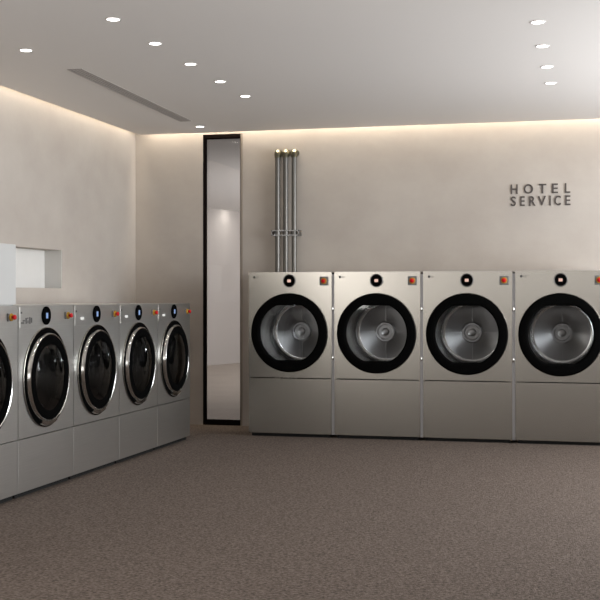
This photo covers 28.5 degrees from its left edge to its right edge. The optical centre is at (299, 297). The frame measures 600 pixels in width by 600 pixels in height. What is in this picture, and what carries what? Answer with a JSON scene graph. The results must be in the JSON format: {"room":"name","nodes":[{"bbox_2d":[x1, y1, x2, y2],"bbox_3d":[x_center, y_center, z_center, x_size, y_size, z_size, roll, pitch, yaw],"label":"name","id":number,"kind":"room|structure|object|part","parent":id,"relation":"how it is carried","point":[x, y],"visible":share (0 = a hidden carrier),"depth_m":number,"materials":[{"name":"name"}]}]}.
{"room":"laundry","nodes":[
{"label":"laundry","id":0,"kind":"room"},
{"bbox_2d":[0,85,135,303],"bbox_3d":[-2.317,-0.230,8.510,0.250,2.960,5.390,0,0,14],"label":"wall","id":1,"kind":"structure","parent":0,"point":[68,177],"depth_m":9.70,"materials":[{"name":"paint"}]},
{"bbox_2d":[16,248,61,287],"bbox_3d":[-2.174,-0.229,8.924,0.169,0.307,1.362,0,0,14],"label":"wall niche","id":2,"kind":"object","parent":1,"relation":"attached to","point":[34,268],"visible":0.62,"depth_m":9.49,"materials":[{"name":"paint"}]},
{"bbox_2d":[207,208,239,365],"bbox_3d":[-1.507,-0.182,20.253,0.150,2.664,11.903,0,0,33],"label":"wall","id":3,"kind":"structure","parent":0,"point":[223,226],"depth_m":20.41,"materials":[{"name":"grey paint"}]},
{"bbox_2d":[207,139,239,211],"bbox_3d":[-0.852,-1.564,18.251,7.500,0.100,14.000,0,0,14],"label":"ceiling","id":4,"kind":"structure","parent":0,"point":[223,155],"depth_m":14.54,"materials":[{"name":"grey paint"}]},
{"bbox_2d":[207,363,239,419],"bbox_3d":[-0.852,1.200,18.251,7.500,0.100,14.000,0,0,14],"label":"floor","id":5,"kind":"structure","parent":0,"point":[223,380],"depth_m":14.48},
{"bbox_2d":[0,424,599,599],"bbox_3d":[0.247,1.212,4.056,7.486,0.075,12.790,0,0,14],"label":"floor","id":6,"kind":"structure","parent":0,"point":[220,512],"depth_m":6.12,"materials":[{"name":"carpet"}]},
{"bbox_2d":[0,306,17,503],"bbox_3d":[-2.138,0.611,6.623,0.927,1.128,0.747,0,0,14],"label":"washing machine","id":7,"kind":"object","parent":6,"relation":"on","point":[8,314],"visible":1,"depth_m":6.76,"materials":[{"name":"metal"}]},
{"bbox_3d":[-1.700,0.486,6.497,0.016,0.402,0.402,0,0,14],"label":"door glass","id":8,"kind":"part","parent":7,"relation":"part of","materials":[{"name":"black glass"}]},
{"bbox_2d":[0,243,15,305],"bbox_3d":[-2.037,-0.131,6.504,0.555,0.356,0.932,0,0,14],"label":"storage cabinet","id":9,"kind":"object","parent":7,"relation":"on","point":[7,251],"visible":1,"depth_m":6.79,"materials":[{"name":"grey laminate"}]},
{"bbox_3d":[-1.743,0.989,6.525,0.020,0.310,0.747,0,0,14],"label":"panel","id":10,"kind":"part","parent":7,"relation":"part of","materials":[{"name":"metal"}]},
{"bbox_3d":[-1.743,0.438,6.525,0.020,0.781,0.747,0,0,14],"label":"panel","id":11,"kind":"part","parent":7,"relation":"part of","materials":[{"name":"metal"}]},
{"bbox_2d":[7,313,16,320],"bbox_3d":[-1.647,0.113,6.775,0.046,0.046,0.046,0,0,14],"label":"switch","id":12,"kind":"object","parent":7,"relation":"attached to","point":[10,317],"depth_m":6.76,"materials":[{"name":"brown plastic"}]},
{"bbox_2d":[12,305,72,498],"bbox_3d":[-1.955,0.611,7.354,0.927,1.128,0.747,0,0,14],"label":"washing machine","id":13,"kind":"object","parent":6,"relation":"on","point":[45,332],"visible":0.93,"depth_m":7.17,"materials":[{"name":"metal"}]},
{"bbox_2d":[21,317,31,323],"bbox_3d":[-1.613,0.136,6.980,0.001,0.040,0.140,0,0,14],"label":"print","id":14,"kind":"object","parent":13,"relation":"on","point":[24,320],"depth_m":6.98,"materials":[{"name":"grey"}]},
{"bbox_3d":[-1.611,0.119,7.005,0.004,0.126,0.216,0,0,14],"label":"detergent drawer","id":15,"kind":"part","parent":13,"relation":"part of","materials":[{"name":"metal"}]},
{"bbox_3d":[-1.549,0.486,7.237,0.011,0.604,0.604,0,0,14],"label":"door","id":16,"kind":"part","parent":13,"relation":"part of","materials":[{"name":"black glass"}]},
{"bbox_3d":[-1.560,0.989,7.256,0.020,0.310,0.747,0,0,14],"label":"panel","id":17,"kind":"part","parent":13,"relation":"part of","materials":[{"name":"metal"}]},
{"bbox_3d":[-1.560,0.438,7.256,0.020,0.781,0.747,0,0,14],"label":"panel","id":18,"kind":"part","parent":13,"relation":"part of","materials":[{"name":"metal"}]},
{"bbox_3d":[-1.517,0.486,7.228,0.016,0.402,0.402,0,0,14],"label":"door glass","id":19,"kind":"part","parent":13,"relation":"part of","materials":[{"name":"black glass"}]},
{"bbox_2d":[65,312,72,318],"bbox_3d":[-1.464,0.113,7.506,0.046,0.046,0.046,0,0,14],"label":"switch","id":20,"kind":"object","parent":13,"relation":"attached to","point":[68,315],"depth_m":7.49,"materials":[{"name":"brown plastic"}]},
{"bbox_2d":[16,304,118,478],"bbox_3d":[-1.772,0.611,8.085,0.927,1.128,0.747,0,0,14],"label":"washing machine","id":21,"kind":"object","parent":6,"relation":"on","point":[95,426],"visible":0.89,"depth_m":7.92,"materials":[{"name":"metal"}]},
{"bbox_3d":[-1.428,0.119,7.736,0.004,0.126,0.216,0,0,14],"label":"detergent drawer","id":22,"kind":"part","parent":21,"relation":"part of","materials":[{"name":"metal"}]},
{"bbox_3d":[-1.367,0.486,7.968,0.011,0.604,0.604,0,0,14],"label":"door","id":23,"kind":"part","parent":21,"relation":"part of","materials":[{"name":"black glass"}]},
{"bbox_3d":[-1.378,0.989,7.987,0.020,0.310,0.747,0,0,14],"label":"panel","id":24,"kind":"part","parent":21,"relation":"part of","materials":[{"name":"metal"}]},
{"bbox_3d":[-1.378,0.438,7.987,0.020,0.781,0.747,0,0,14],"label":"panel","id":25,"kind":"part","parent":21,"relation":"part of","materials":[{"name":"metal"}]},
{"bbox_3d":[-1.334,0.486,7.959,0.016,0.402,0.402,0,0,14],"label":"door glass","id":26,"kind":"part","parent":21,"relation":"part of","materials":[{"name":"black glass"}]},
{"bbox_2d":[112,310,118,316],"bbox_3d":[-1.281,0.113,8.237,0.046,0.046,0.046,0,0,14],"label":"switch","id":27,"kind":"object","parent":21,"relation":"attached to","point":[114,313],"depth_m":8.22,"materials":[{"name":"brown plastic"}]},
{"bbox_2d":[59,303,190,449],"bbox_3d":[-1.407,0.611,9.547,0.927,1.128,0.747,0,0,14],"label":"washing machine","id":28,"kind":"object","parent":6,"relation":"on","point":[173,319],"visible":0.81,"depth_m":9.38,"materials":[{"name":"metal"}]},
{"bbox_3d":[-1.063,0.119,9.198,0.004,0.126,0.216,0,0,14],"label":"detergent drawer","id":29,"kind":"part","parent":28,"relation":"part of","materials":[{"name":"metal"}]},
{"bbox_3d":[-1.002,0.486,9.430,0.011,0.604,0.604,0,0,14],"label":"door","id":30,"kind":"part","parent":28,"relation":"part of","materials":[{"name":"black glass"}]},
{"bbox_3d":[-1.013,0.989,9.449,0.020,0.310,0.747,0,0,14],"label":"panel","id":31,"kind":"part","parent":28,"relation":"part of","materials":[{"name":"metal"}]},
{"bbox_3d":[-1.013,0.438,9.449,0.020,0.781,0.747,0,0,14],"label":"panel","id":32,"kind":"part","parent":28,"relation":"part of","materials":[{"name":"metal"}]},
{"bbox_3d":[-0.969,0.486,9.421,0.016,0.402,0.402,0,0,14],"label":"door glass","id":33,"kind":"part","parent":28,"relation":"part of","materials":[{"name":"black glass"}]},
{"bbox_2d":[114,304,157,463],"bbox_3d":[-1.590,0.611,8.816,0.927,1.128,0.747,0,0,14],"label":"washing machine","id":34,"kind":"object","parent":6,"relation":"on","point":[137,415],"visible":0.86,"depth_m":8.64,"materials":[{"name":"metal"}]},
{"bbox_3d":[-1.246,0.119,8.467,0.004,0.126,0.216,0,0,14],"label":"detergent drawer","id":35,"kind":"part","parent":34,"relation":"part of","materials":[{"name":"metal"}]},
{"bbox_3d":[-1.184,0.486,8.699,0.011,0.604,0.604,0,0,14],"label":"door","id":36,"kind":"part","parent":34,"relation":"part of","materials":[{"name":"black glass"}]},
{"bbox_3d":[-1.195,0.989,8.718,0.020,0.310,0.747,0,0,14],"label":"panel","id":37,"kind":"part","parent":34,"relation":"part of","materials":[{"name":"metal"}]},
{"bbox_3d":[-1.195,0.438,8.718,0.020,0.781,0.747,0,0,14],"label":"panel","id":38,"kind":"part","parent":34,"relation":"part of","materials":[{"name":"metal"}]},
{"bbox_3d":[-1.152,0.486,8.691,0.016,0.402,0.402,0,0,14],"label":"door glass","id":39,"kind":"part","parent":34,"relation":"part of","materials":[{"name":"black glass"}]},
{"bbox_2d":[151,309,157,315],"bbox_3d":[-1.099,0.113,8.968,0.046,0.046,0.046,0,0,14],"label":"switch","id":40,"kind":"object","parent":34,"relation":"attached to","point":[153,312],"depth_m":8.96,"materials":[{"name":"brown plastic"}]},
{"bbox_2d":[249,272,334,437],"bbox_3d":[0.005,0.480,10.288,0.745,1.390,0.746,0,0,14],"label":"dryer","id":41,"kind":"object","parent":6,"relation":"on","point":[291,314],"visible":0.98,"depth_m":9.99,"materials":[{"name":"metal"}]},
{"bbox_3d":[-0.093,0.296,9.961,0.660,0.660,0.050,0,0,14],"label":"door","id":42,"kind":"part","parent":41,"relation":"part of","materials":[{"name":"black"}]},
{"bbox_3d":[-0.083,0.915,9.983,0.722,0.465,0.020,0,0,14],"label":"panel","id":43,"kind":"part","parent":41,"relation":"part of","materials":[{"name":"metal"}]},
{"bbox_3d":[-0.083,0.230,9.983,0.722,0.890,0.020,0,0,14],"label":"panel","id":44,"kind":"part","parent":41,"relation":"part of","materials":[{"name":"metal"}]},
{"bbox_2d":[320,277,327,284],"bbox_3d":[0.196,-0.139,9.879,0.074,0.074,0.046,0,0,14],"label":"switch","id":45,"kind":"object","parent":41,"relation":"attached to","point":[323,280],"depth_m":9.88,"materials":[{"name":"brown plastic"}]},
{"bbox_3d":[0.281,0.476,9.903,0.023,1.343,0.018,0,0,14],"label":"trim","id":46,"kind":"part","parent":41,"relation":"part of","materials":[{"name":"grey metal"}]},
{"bbox_2d":[334,271,422,439],"bbox_3d":[0.727,0.480,10.107,0.745,1.390,0.746,0,0,14],"label":"dryer","id":47,"kind":"object","parent":6,"relation":"on","point":[378,316],"visible":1,"depth_m":9.80,"materials":[{"name":"metal"}]},
{"bbox_3d":[0.630,0.296,9.781,0.660,0.660,0.050,0,0,14],"label":"door","id":48,"kind":"part","parent":47,"relation":"part of","materials":[{"name":"black"}]},
{"bbox_3d":[0.639,0.915,9.802,0.722,0.465,0.020,0,0,14],"label":"panel","id":49,"kind":"part","parent":47,"relation":"part of","materials":[{"name":"metal"}]},
{"bbox_3d":[0.639,0.230,9.802,0.722,0.890,0.020,0,0,14],"label":"panel","id":50,"kind":"part","parent":47,"relation":"part of","materials":[{"name":"metal"}]},
{"bbox_2d":[408,276,416,284],"bbox_3d":[0.918,-0.139,9.698,0.074,0.074,0.046,0,0,14],"label":"switch","id":51,"kind":"object","parent":47,"relation":"attached to","point":[412,280],"depth_m":9.70,"materials":[{"name":"brown plastic"}]},
{"bbox_3d":[1.003,0.476,9.723,0.023,1.343,0.018,0,0,14],"label":"trim","id":52,"kind":"part","parent":47,"relation":"part of","materials":[{"name":"grey metal"}]},
{"bbox_2d":[423,271,514,442],"bbox_3d":[1.450,0.480,9.927,0.745,1.390,0.746,0,0,14],"label":"dryer","id":53,"kind":"object","parent":6,"relation":"on","point":[469,316],"visible":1,"depth_m":9.63,"materials":[{"name":"metal"}]},
{"bbox_3d":[1.353,0.296,9.600,0.660,0.660,0.050,0,0,14],"label":"door","id":54,"kind":"part","parent":53,"relation":"part of","materials":[{"name":"black"}]},
{"bbox_3d":[1.362,0.915,9.622,0.722,0.465,0.020,0,0,14],"label":"panel","id":55,"kind":"part","parent":53,"relation":"part of","materials":[{"name":"metal"}]},
{"bbox_3d":[1.362,0.230,9.622,0.722,0.890,0.020,0,0,14],"label":"panel","id":56,"kind":"part","parent":53,"relation":"part of","materials":[{"name":"metal"}]},
{"bbox_2d":[499,276,508,284],"bbox_3d":[1.641,-0.139,9.518,0.074,0.074,0.046,0,0,14],"label":"switch","id":57,"kind":"object","parent":53,"relation":"attached to","point":[503,280],"depth_m":9.52,"materials":[{"name":"brown plastic"}]},
{"bbox_3d":[1.726,0.476,9.542,0.023,1.343,0.018,0,0,14],"label":"trim","id":58,"kind":"part","parent":53,"relation":"part of","materials":[{"name":"grey metal"}]},
{"bbox_2d":[515,270,599,445],"bbox_3d":[2.173,0.480,9.746,0.745,1.390,0.746,0,0,14],"label":"dryer","id":59,"kind":"object","parent":6,"relation":"on","point":[557,313],"visible":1,"depth_m":9.46,"materials":[{"name":"metal"}]},
{"bbox_3d":[2.085,0.915,9.441,0.722,0.465,0.020,0,0,14],"label":"panel","id":60,"kind":"part","parent":59,"relation":"part of","materials":[{"name":"metal"}]},
{"bbox_3d":[2.085,0.230,9.441,0.722,0.890,0.020,0,0,14],"label":"panel","id":61,"kind":"part","parent":59,"relation":"part of","materials":[{"name":"metal"}]},
{"bbox_3d":[2.075,0.296,9.420,0.660,0.660,0.050,0,0,14],"label":"door","id":62,"kind":"part","parent":59,"relation":"part of","materials":[{"name":"black"}]},
{"bbox_2d":[595,275,599,284],"bbox_3d":[2.364,-0.139,9.337,0.074,0.074,0.046,0,0,14],"label":"switch","id":63,"kind":"object","parent":59,"relation":"attached to","point":[597,277],"depth_m":9.35,"materials":[{"name":"brown plastic"}]},
{"bbox_2d":[0,0,599,134],"bbox_3d":[0.346,-1.564,4.098,6.916,0.100,12.520,0,0,14],"label":"ceiling","id":64,"kind":"structure","parent":0,"point":[302,64],"depth_m":7.55,"materials":[{"name":"grey paint"}]},
{"bbox_2d":[19,49,32,51],"bbox_3d":[-1.677,-1.512,7.234,0.088,0.003,0.088,0,0,14],"label":"recessed light","id":65,"kind":"object","parent":64,"relation":"in","point":[22,50],"visible":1,"depth_m":7.23,"materials":[{"name":"white"}]},
{"bbox_2d":[105,17,120,20],"bbox_3d":[-1.015,-1.512,6.428,0.088,0.003,0.088,0,0,14],"label":"recessed light","id":66,"kind":"object","parent":64,"relation":"in","point":[107,18],"visible":1,"depth_m":6.43,"materials":[{"name":"white"}]},
{"bbox_2d":[67,69,190,121],"bbox_3d":[-1.235,-1.512,8.984,0.105,0.004,2.360,0,0,13],"label":"ceiling vent","id":67,"kind":"object","parent":64,"relation":"in","point":[81,72],"visible":1,"depth_m":8.76,"materials":[{"name":"grey metal"}]},
{"bbox_2d":[148,42,162,44],"bbox_3d":[-0.862,-1.512,7.041,0.088,0.003,0.088,0,0,14],"label":"recessed light","id":68,"kind":"object","parent":64,"relation":"in","point":[149,43],"visible":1,"depth_m":7.04,"materials":[{"name":"white"}]},
{"bbox_2d":[184,63,196,65],"bbox_3d":[-0.710,-1.512,7.662,0.088,0.003,0.088,0,0,14],"label":"recessed light","id":69,"kind":"object","parent":64,"relation":"in","point":[188,64],"visible":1,"depth_m":7.67,"materials":[{"name":"white"}]},
{"bbox_2d":[530,20,545,23],"bbox_3d":[1.306,-1.512,6.496,0.088,0.003,0.088,0,0,14],"label":"recessed light","id":70,"kind":"object","parent":64,"relation":"in","point":[534,21],"visible":1,"depth_m":6.50,"materials":[{"name":"white"}]},
{"bbox_2d":[535,44,549,47],"bbox_3d":[1.460,-1.512,7.115,0.088,0.003,0.088,0,0,14],"label":"recessed light","id":71,"kind":"object","parent":64,"relation":"in","point":[542,45],"visible":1,"depth_m":7.12,"materials":[{"name":"white"}]},
{"bbox_2d":[541,65,553,67],"bbox_3d":[1.619,-1.512,7.754,0.088,0.003,0.088,0,0,14],"label":"recessed light","id":72,"kind":"object","parent":64,"relation":"in","point":[545,66],"visible":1,"depth_m":7.73,"materials":[{"name":"white"}]},
{"bbox_2d":[136,119,599,425],"bbox_3d":[1.835,-0.230,10.308,7.436,2.960,0.110,0,0,14],"label":"wall","id":73,"kind":"structure","parent":0,"point":[436,197],"depth_m":10.53,"materials":[{"name":"paint"}]},
{"bbox_2d":[203,133,242,425],"bbox_3d":[-0.702,-0.165,10.925,0.382,2.680,0.091,0,0,14],"label":"window","id":74,"kind":"structure","parent":73,"relation":"in","point":[234,422],"depth_m":10.93,"materials":[{"name":"black metal"}]},
{"bbox_3d":[-0.536,-0.165,10.840,0.018,2.680,0.006,0,0,14],"label":"edge trim","id":75,"kind":"part","parent":74,"relation":"part of","materials":[{"name":"brown metal"}]},
{"bbox_2d":[274,150,282,377],"bbox_3d":[-0.197,-0.105,10.704,0.062,2.471,0.105,0,0,14],"label":"pipe","id":76,"kind":"object","parent":73,"relation":"attached to","point":[278,153],"visible":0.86,"depth_m":10.66,"materials":[{"name":"grey metal"}]},
{"bbox_2d":[282,149,290,271],"bbox_3d":[-0.124,-0.105,10.685,0.062,2.471,0.105,0,0,14],"label":"pipe","id":77,"kind":"object","parent":73,"relation":"attached to","point":[286,153],"visible":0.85,"depth_m":10.64,"materials":[{"name":"grey metal"}]},
{"bbox_2d":[271,229,301,236],"bbox_3d":[-0.122,-0.582,10.686,0.260,0.060,0.105,0,0,14],"label":"bracket","id":78,"kind":"object","parent":73,"relation":"attached to","point":[274,233],"visible":1,"depth_m":10.64,"materials":[{"name":"silver metal"}]},
{"bbox_2d":[291,149,298,378],"bbox_3d":[-0.048,-0.105,10.666,0.062,2.471,0.105,0,0,14],"label":"pipe","id":79,"kind":"object","parent":73,"relation":"attached to","point":[294,153],"visible":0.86,"depth_m":10.63,"materials":[{"name":"grey metal"}]},
{"bbox_2d":[511,183,570,205],"bbox_3d":[2.072,-0.886,10.188,0.505,0.188,0.007,0,0,14],"label":"wall sign","id":80,"kind":"object","parent":73,"relation":"attached to","point":[516,188],"visible":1,"depth_m":10.20,"materials":[{"name":"grey metal"}]}
]}

